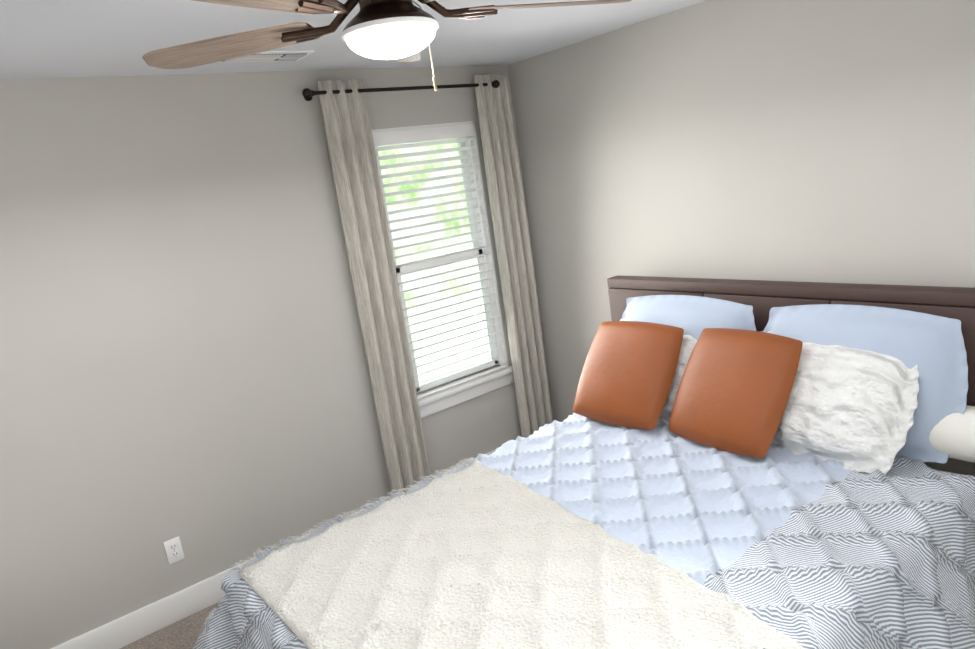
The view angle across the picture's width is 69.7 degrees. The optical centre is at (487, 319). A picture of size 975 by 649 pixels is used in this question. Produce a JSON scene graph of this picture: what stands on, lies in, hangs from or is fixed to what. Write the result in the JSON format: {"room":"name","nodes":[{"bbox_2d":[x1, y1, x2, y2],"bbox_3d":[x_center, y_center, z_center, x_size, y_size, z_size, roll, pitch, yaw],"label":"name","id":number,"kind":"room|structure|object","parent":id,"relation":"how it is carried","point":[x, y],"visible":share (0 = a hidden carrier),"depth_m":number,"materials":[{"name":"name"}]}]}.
{"room":"bedroom","nodes":[
{"label":"bedroom","id":0,"kind":"room"},
{"bbox_2d":[120,602,218,648],"bbox_3d":[0.086,1.469,2.203,4.120,0.100,3.855,-17,15,-36],"label":"floor","id":1,"kind":"structure","parent":0,"point":[185,633],"depth_m":3.17,"materials":[{"name":"carpet"}]},
{"bbox_2d":[193,275,974,648],"bbox_3d":[0.433,0.700,2.461,2.497,1.190,2.237,-17,15,-36],"label":"bed","id":2,"kind":"object","parent":1,"relation":"on","point":[721,463],"visible":1,"depth_m":2.44,"materials":[{"name":"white fabric"}]},
{"bbox_2d":[238,459,861,648],"bbox_3d":[0.101,0.941,2.095,1.081,0.307,1.776,-17,15,-36],"label":"throw","id":3,"kind":"object","parent":2,"relation":"on","point":[478,556],"depth_m":2.12,"materials":[{"name":"white fabric"}]},
{"bbox_2d":[193,394,974,648],"bbox_3d":[0.361,1.000,2.434,2.212,0.627,2.238,-17,15,-36],"label":"comforter","id":4,"kind":"object","parent":2,"relation":"on","point":[586,530],"depth_m":2.23,"materials":[{"name":"blue fabric"}]},
{"bbox_2d":[730,330,919,475],"bbox_3d":[1.291,0.301,2.744,0.312,0.454,0.720,-17,15,-36],"label":"pillow","id":5,"kind":"object","parent":2,"relation":"on","point":[849,402],"depth_m":2.60,"materials":[{"name":"white fabric"}]},
{"bbox_2d":[0,65,553,648],"bbox_3d":[-1.244,0.092,3.406,3.880,2.450,0.120,-17,15,-36],"label":"wall","id":6,"kind":"structure","parent":0,"point":[182,353],"depth_m":3.19,"materials":[{"name":"paint"}]},
{"bbox_2d":[164,536,184,564],"bbox_3d":[-1.456,1.074,3.251,0.070,0.115,0.010,-17,15,-36],"label":"electrical outlet","id":7,"kind":"object","parent":6,"relation":"attached to","point":[174,550],"visible":1,"depth_m":3.25,"materials":[{"name":"white plastic"}]},
{"bbox_2d":[51,449,495,648],"bbox_3d":[-1.040,1.219,3.589,3.880,0.135,0.016,-17,15,-36],"label":"baseboard","id":8,"kind":"structure","parent":6,"relation":"attached to","point":[132,627],"depth_m":3.21,"materials":[{"name":"white wood"}]},
{"bbox_2d":[302,74,552,493],"bbox_3d":[-0.248,-0.158,4.013,1.302,2.360,0.119,-17,15,-36],"label":"curtains","id":9,"kind":"object","parent":6,"relation":"attached to","point":[361,205],"visible":0.92,"depth_m":3.85,"materials":[{"name":"beige fabric"}]},
{"bbox_2d":[372,121,508,394],"bbox_3d":[-0.280,-0.344,4.106,0.722,1.541,0.096,-17,15,-36],"label":"window","id":10,"kind":"structure","parent":6,"relation":"in","point":[486,299],"depth_m":4.20,"materials":[{"name":"white plastic"}]},
{"bbox_2d":[372,123,506,398],"bbox_3d":[-0.258,-0.348,4.076,0.690,1.500,0.060,-17,15,-36],"label":"window blinds","id":11,"kind":"object","parent":10,"relation":"attached to","point":[392,138],"visible":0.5,"depth_m":4.03,"materials":[{"name":"white plastic"}]},
{"bbox_2d":[418,366,513,417],"bbox_3d":[-0.134,0.438,4.227,0.820,0.107,0.075,-17,15,-36],"label":"window sill","id":12,"kind":"structure","parent":6,"relation":"attached to","point":[457,394],"depth_m":4.21,"materials":[{"name":"white wood"}]},
{"bbox_2d":[0,0,705,78],"bbox_3d":[-0.270,-1.002,1.683,4.120,0.100,3.855,-17,15,-36],"label":"ceiling","id":13,"kind":"structure","parent":0,"point":[64,38],"depth_m":2.66,"materials":[{"name":"paint"}]},
{"bbox_2d":[219,50,313,61],"bbox_3d":[-0.947,-1.117,2.974,0.380,0.014,0.180,-17,15,-36],"label":"ceiling vent","id":14,"kind":"object","parent":13,"relation":"in","point":[293,55],"visible":0.73,"depth_m":2.97,"materials":[{"name":"white metal"}]},
{"bbox_2d":[142,0,630,90],"bbox_3d":[-0.205,-0.750,1.661,1.318,0.396,1.277,-17,15,-36],"label":"ceiling fan","id":15,"kind":"object","parent":13,"relation":"hanging from","point":[398,30],"visible":1,"depth_m":1.71,"materials":[{"name":"brown wood"}]},
{"bbox_2d":[508,0,974,475],"bbox_3d":[1.458,-0.236,3.118,0.120,2.450,3.855,-17,15,-36],"label":"wall","id":16,"kind":"structure","parent":0,"point":[828,141],"depth_m":3.15,"materials":[{"name":"paint"}]},
{"label":"outside","id":17,"kind":"structure","parent":0,"visible":0},
{"bbox_2d":[377,138,491,384],"bbox_3d":[-2.193,-1.436,6.295,8.500,6.500,0.050,-17,15,-36],"label":"window blinds","id":18,"kind":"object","parent":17,"point":[451,326],"depth_m":7.65,"materials":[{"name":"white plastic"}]}
]}

